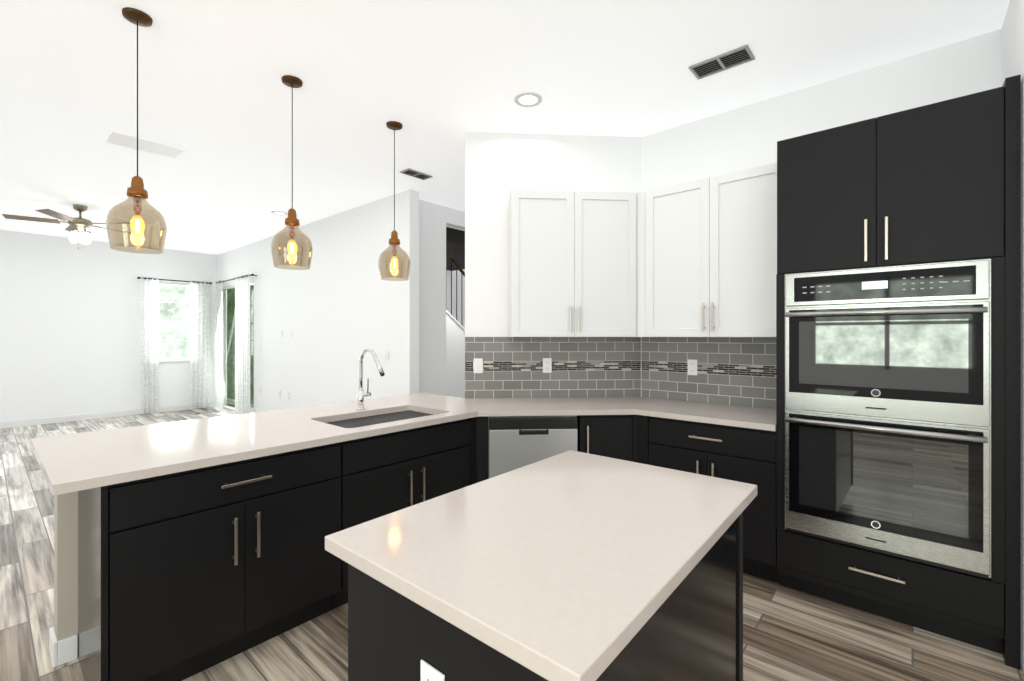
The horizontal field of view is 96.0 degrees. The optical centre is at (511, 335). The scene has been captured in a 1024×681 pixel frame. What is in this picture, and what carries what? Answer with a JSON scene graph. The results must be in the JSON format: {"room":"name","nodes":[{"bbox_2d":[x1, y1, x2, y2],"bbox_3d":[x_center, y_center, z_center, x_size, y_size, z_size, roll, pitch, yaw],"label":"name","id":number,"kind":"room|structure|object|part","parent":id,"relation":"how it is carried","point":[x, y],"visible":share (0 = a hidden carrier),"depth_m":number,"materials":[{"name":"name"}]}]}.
{"room":"kitchen","nodes":[
{"label":"kitchen","id":0,"kind":"room"},
{"bbox_2d":[0,230,216,421],"bbox_3d":[-8.166,-0.100,6.847,0.130,3.060,6.880,0,0,41],"label":"wall","id":1,"kind":"structure","parent":0,"point":[70,328],"depth_m":7.75,"materials":[{"name":"white paint"}]},
{"bbox_2d":[0,402,214,428],"bbox_3d":[-8.112,1.380,6.800,0.014,0.100,6.620,0,0,41],"label":"baseboard","id":2,"kind":"structure","parent":1,"relation":"attached to","point":[29,422],"depth_m":7.79,"materials":[{"name":"white wood"}]},
{"bbox_2d":[159,282,189,361],"bbox_3d":[-6.452,-0.257,8.762,0.125,1.503,0.760,0,0,41],"label":"window","id":3,"kind":"structure","parent":1,"relation":"in","point":[180,359],"depth_m":8.79,"materials":[{"name":"white"}]},
{"bbox_2d":[137,276,211,413],"bbox_3d":[-6.362,0.172,8.731,0.119,2.485,1.174,0,0,41],"label":"curtains","id":4,"kind":"object","parent":1,"relation":"attached to","point":[199,344],"visible":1,"depth_m":8.87,"materials":[{"name":"white fabric"}]},
{"bbox_3d":[-6.367,-1.040,8.735,0.106,0.044,1.174,0,0,41],"label":"rod","id":5,"kind":"part","parent":4,"relation":"part of","materials":[{"name":"black metal"}]},
{"bbox_2d":[217,189,418,411],"bbox_3d":[-3.499,-0.100,7.262,6.370,3.060,0.130,0,0,41],"label":"wall","id":6,"kind":"structure","parent":0,"point":[338,307],"depth_m":6.18,"materials":[{"name":"white paint"}]},
{"bbox_2d":[214,273,256,413],"bbox_3d":[-5.109,0.172,8.495,1.882,2.485,0.120,0,0,41],"label":"curtains","id":7,"kind":"object","parent":6,"relation":"attached to","point":[242,344],"visible":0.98,"depth_m":8.28,"materials":[{"name":"white fabric"}]},
{"bbox_3d":[-5.101,-1.040,8.497,1.872,0.044,0.106,0,0,41],"label":"rod","id":8,"kind":"part","parent":7,"relation":"part of","materials":[{"name":"black metal"}]},
{"bbox_2d":[223,281,253,412],"bbox_3d":[-5.159,0.231,8.698,1.796,2.398,0.080,0,0,41],"label":"door frame","id":9,"kind":"structure","parent":6,"relation":"in","point":[224,341],"depth_m":9.11,"materials":[{"name":"white wood"}]},
{"bbox_2d":[385,350,388,359],"bbox_3d":[-1.466,0.230,5.401,0.078,0.118,0.010,0,0,41],"label":"double light switch","id":10,"kind":"object","parent":6,"relation":"attached to","point":[386,354],"visible":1,"depth_m":5.40,"materials":[{"name":"white plastic"}]},
{"bbox_2d":[419,199,464,395],"bbox_3d":[-0.176,-0.100,6.679,0.130,3.060,3.350,0,0,41],"label":"wall","id":11,"kind":"structure","parent":0,"point":[435,220],"depth_m":5.67,"materials":[{"name":"white paint"}]},
{"bbox_2d":[0,0,1009,254],"bbox_3d":[-1.998,-1.690,3.791,13.450,0.120,10.360,0,0,41],"label":"ceiling","id":12,"kind":"structure","parent":0,"point":[198,80],"depth_m":2.97,"materials":[{"name":"white paint"}]},
{"bbox_2d":[2,204,130,248],"bbox_3d":[-5.451,-1.357,5.804,1.260,0.544,1.309,0,0,41],"label":"ceiling fan","id":13,"kind":"object","parent":12,"relation":"hanging from","point":[76,226],"visible":1,"depth_m":5.69,"materials":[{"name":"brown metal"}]},
{"bbox_2d":[106,7,166,253],"bbox_3d":[-1.908,-1.032,2.348,0.241,1.194,0.242,0,0,41],"label":"pendant light","id":14,"kind":"object","parent":12,"relation":"hanging from","point":[136,203],"visible":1,"depth_m":2.32,"materials":[{"name":"brown glass"}]},
{"bbox_3d":[-1.908,-0.581,2.348,0.242,0.292,0.242,0,0,41],"label":"lamp shade","id":15,"kind":"part","parent":14,"relation":"part of","materials":[{"name":"beige glass"}]},
{"bbox_3d":[-1.908,-1.217,2.348,0.124,0.824,0.124,0,0,41],"label":"canopy cord","id":16,"kind":"part","parent":14,"relation":"part of","materials":[{"name":"brown metal"}]},
{"bbox_2d":[106,131,186,158],"bbox_3d":[-3.126,-1.622,3.949,0.300,0.014,0.500,0,0,41],"label":"ceiling vent","id":17,"kind":"object","parent":12,"relation":"in","point":[130,141],"visible":1,"depth_m":3.92,"materials":[{"name":"white metal"}]},
{"bbox_2d":[271,211,286,214],"bbox_3d":[-3.086,-1.625,6.114,0.194,0.008,0.194,0,0,41],"label":"recessed light","id":18,"kind":"object","parent":12,"relation":"in","point":[279,213],"visible":1,"depth_m":6.10,"materials":[{"name":"white plastic"}]},
{"bbox_2d":[271,75,312,269],"bbox_3d":[-1.404,-1.032,2.943,0.241,1.194,0.241,0,0,41],"label":"pendant light","id":19,"kind":"object","parent":12,"relation":"hanging from","point":[292,232],"visible":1,"depth_m":2.91,"materials":[{"name":"brown glass"}]},
{"bbox_3d":[-1.404,-0.581,2.943,0.242,0.292,0.242,0,0,41],"label":"lamp shade","id":20,"kind":"part","parent":19,"relation":"part of","materials":[{"name":"beige glass"}]},
{"bbox_3d":[-1.404,-1.217,2.943,0.124,0.824,0.124,0,0,41],"label":"canopy cord","id":21,"kind":"part","parent":19,"relation":"part of","materials":[{"name":"brown metal"}]},
{"bbox_2d":[378,121,409,280],"bbox_3d":[-0.908,-1.032,3.559,0.241,1.194,0.242,0,0,41],"label":"pendant light","id":22,"kind":"object","parent":12,"relation":"hanging from","point":[393,250],"visible":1,"depth_m":3.52,"materials":[{"name":"brown glass"}]},
{"bbox_3d":[-0.908,-0.581,3.559,0.242,0.292,0.242,0,0,41],"label":"lamp shade","id":23,"kind":"part","parent":22,"relation":"part of","materials":[{"name":"beige glass"}]},
{"bbox_3d":[-0.908,-1.217,3.559,0.124,0.824,0.124,0,0,41],"label":"canopy cord","id":24,"kind":"part","parent":22,"relation":"part of","materials":[{"name":"brown metal"}]},
{"bbox_2d":[400,168,432,179],"bbox_3d":[-0.962,-1.624,4.639,0.150,0.012,0.300,0,0,41],"label":"ceiling vent","id":25,"kind":"object","parent":12,"relation":"in","point":[415,174],"visible":1,"depth_m":4.63,"materials":[{"name":"grey metal"}]},
{"bbox_2d":[514,92,541,106],"bbox_3d":[0.111,-1.625,3.176,0.194,0.008,0.194,0,0,41],"label":"recessed light","id":26,"kind":"object","parent":12,"relation":"in","point":[528,99],"visible":1,"depth_m":3.17,"materials":[{"name":"white plastic"}]},
{"bbox_2d":[688,44,754,79],"bbox_3d":[1.247,-1.624,2.745,0.330,0.012,0.170,0,0,41],"label":"ceiling vent","id":27,"kind":"object","parent":12,"relation":"in","point":[741,55],"visible":1,"depth_m":2.74,"materials":[{"name":"grey metal"}]},
{"bbox_2d":[0,398,1023,680],"bbox_3d":[-2.451,1.490,4.184,14.650,0.120,10.360,0,0,41],"label":"floor","id":28,"kind":"structure","parent":0,"point":[790,634],"depth_m":2.20,"materials":[{"name":"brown wood"}]},
{"bbox_2d":[74,554,129,680],"bbox_3d":[-1.399,0.984,2.201,0.599,0.893,0.928,0,0,41],"label":"wall","id":29,"kind":"structure","parent":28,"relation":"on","point":[96,652],"depth_m":1.79,"materials":[{"name":"beige paint"}]},
{"bbox_3d":[-1.379,0.984,2.198,0.634,0.893,0.902,0,0,41],"label":"peninsula cabinet drawer","id":30,"kind":"part","parent":29,"relation":"part of","materials":[{"name":"black wood"}]},
{"bbox_3d":[-1.282,0.984,2.903,0.163,0.893,2.300,0,0,41],"label":"peninsula knee wall panel","id":31,"kind":"part","parent":29,"relation":"part of","materials":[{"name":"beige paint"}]},
{"bbox_2d":[446,227,464,397],"bbox_3d":[-1.053,-0.416,7.408,2.110,3.693,3.200,0,0,41],"label":"staircase","id":32,"kind":"structure","parent":28,"relation":"on","point":[455,312],"depth_m":7.45,"materials":[{"name":"white paint"}]},
{"bbox_2d":[325,450,756,680],"bbox_3d":[0.177,0.965,1.347,0.763,0.930,1.145,0,0,41],"label":"kitchen island","id":33,"kind":"object","parent":28,"relation":"on","point":[570,565],"visible":1,"depth_m":1.07,"materials":[{"name":"stone"}]},
{"bbox_2d":[420,659,444,680],"bbox_3d":[-0.163,0.735,0.939,0.072,0.118,0.009,0,0,41],"label":"outlet","id":34,"kind":"object","parent":33,"relation":"attached to","point":[430,669],"depth_m":0.94,"materials":[{"name":"white plastic"}]},
{"bbox_2d":[714,438,769,579],"bbox_3d":[1.400,0.984,3.075,0.763,0.893,0.600,0,0,41],"label":"base cabinet","id":35,"kind":"object","parent":28,"relation":"on","point":[753,467],"depth_m":2.67,"materials":[{"name":"black wood"}]},
{"bbox_3d":[1.389,0.984,3.063,0.763,0.893,0.634,0,0,41],"label":"cabinet drawer","id":36,"kind":"part","parent":35,"relation":"part of","materials":[{"name":"black wood"}]},
{"bbox_2d":[770,250,1013,589],"bbox_3d":[1.978,0.364,2.482,0.880,1.408,0.599,0,0,41],"label":"double wall oven","id":37,"kind":"object","parent":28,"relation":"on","point":[816,338],"depth_m":2.20,"materials":[{"name":"silver metal"}]},
{"bbox_2d":[30,393,773,680],"bbox_3d":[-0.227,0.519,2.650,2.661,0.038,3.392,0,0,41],"label":"kitchen counter","id":38,"kind":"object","parent":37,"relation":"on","point":[199,543],"depth_m":2.16,"materials":[{"name":"black wood"}]},
{"bbox_2d":[354,348,384,409],"bbox_3d":[-0.924,0.290,3.066,0.298,0.419,0.089,0,0,41],"label":"faucet","id":39,"kind":"object","parent":38,"relation":"on","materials":[{"name":"silver metal"}]},
{"bbox_2d":[330,410,425,425],"bbox_3d":[-0.809,0.625,2.903,0.436,0.199,0.715,0,0,41],"label":"sink","id":40,"kind":"object","parent":38,"relation":"in","point":[362,419],"depth_m":3.02,"materials":[{"name":"grey metal"}]},
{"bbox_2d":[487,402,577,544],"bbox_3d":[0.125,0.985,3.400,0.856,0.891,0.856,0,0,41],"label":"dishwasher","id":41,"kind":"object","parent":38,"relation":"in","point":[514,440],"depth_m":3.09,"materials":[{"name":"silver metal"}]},
{"bbox_2d":[770,74,1020,669],"bbox_3d":[2.021,0.170,2.497,0.924,2.520,0.670,0,0,41],"label":"tall cabinet","id":42,"kind":"object","parent":28,"relation":"on","point":[942,179],"depth_m":2.21,"materials":[{"name":"black wood"}]},
{"bbox_2d":[465,132,640,397],"bbox_3d":[0.384,-0.100,3.799,1.532,3.060,0.130,0,0,-4],"label":"wall","id":43,"kind":"structure","parent":0,"point":[499,167],"depth_m":3.70,"materials":[{"name":"white paint"}]},
{"bbox_2d":[473,358,483,373],"bbox_3d":[-0.270,0.240,3.671,0.056,0.118,0.056,0,0,41],"label":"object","id":44,"kind":"structure","parent":43,"relation":"attached to","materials":[{"name":"white plastic"}]},
{"bbox_2d":[542,358,551,372],"bbox_3d":[0.284,0.240,3.713,0.053,0.118,0.053,0,0,41],"label":"outlet","id":45,"kind":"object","parent":43,"relation":"attached to","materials":[{"name":"white plastic"}]},
{"bbox_2d":[508,190,633,337],"bbox_3d":[0.449,-0.530,3.572,0.896,1.080,0.896,0,0,41],"label":"upper cabinet","id":46,"kind":"object","parent":43,"relation":"attached to","point":[571,253],"depth_m":3.41,"materials":[{"name":"white wood"}]},
{"bbox_2d":[634,189,653,337],"bbox_3d":[0.987,-0.530,3.587,0.357,1.080,0.382,0,0,41],"label":"upper cabinet","id":47,"kind":"object","parent":43,"relation":"attached to","point":[643,201],"depth_m":3.43,"materials":[{"name":"white wood"}]},
{"bbox_2d":[465,334,641,413],"bbox_3d":[0.340,0.255,3.724,1.019,0.489,1.018,0,0,41],"label":"backsplash","id":48,"kind":"structure","parent":0,"point":[514,369],"depth_m":3.71,"materials":[{"name":"grey tile"}]},
{"bbox_2d":[641,29,1001,396],"bbox_3d":[2.768,-0.100,2.384,4.410,3.060,0.130,0,0,41],"label":"wall","id":49,"kind":"structure","parent":0,"point":[749,136],"depth_m":3.00,"materials":[{"name":"white paint"}]},
{"bbox_2d":[687,359,697,375],"bbox_3d":[1.368,0.240,3.494,0.072,0.118,0.008,0,0,41],"label":"electrical outlet","id":50,"kind":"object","parent":49,"relation":"attached to","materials":[{"name":"white plastic"}]},
{"bbox_2d":[654,164,769,337],"bbox_3d":[1.439,-0.530,3.231,0.912,1.080,0.330,0,0,41],"label":"upper cabinet","id":51,"kind":"object","parent":49,"relation":"attached to","point":[712,234],"depth_m":3.08,"materials":[{"name":"white wood"}]},
{"bbox_2d":[641,336,796,411],"bbox_3d":[1.475,0.255,3.413,1.093,0.489,0.009,0,0,41],"label":"backsplash","id":52,"kind":"structure","parent":49,"relation":"attached to","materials":[{"name":"tile"}]},
{"bbox_2d":[1002,0,1023,670],"bbox_3d":[2.403,-0.100,2.118,0.133,3.060,0.750,0,0,41],"label":"wall","id":53,"kind":"structure","parent":0,"point":[1013,44],"depth_m":2.00,"materials":[{"name":"white paint"}]},
{"label":"outside","id":54,"kind":"structure","parent":0,"visible":0},
{"bbox_2d":[159,284,226,399],"bbox_3d":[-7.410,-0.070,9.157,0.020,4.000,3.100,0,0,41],"label":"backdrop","id":55,"kind":"structure","parent":54,"point":[162,348],"depth_m":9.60,"materials":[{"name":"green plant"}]},
{"bbox_2d":[227,285,253,403],"bbox_3d":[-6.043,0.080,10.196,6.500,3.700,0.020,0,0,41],"label":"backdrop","id":56,"kind":"structure","parent":54,"point":[231,295],"depth_m":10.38,"materials":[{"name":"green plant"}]}
]}

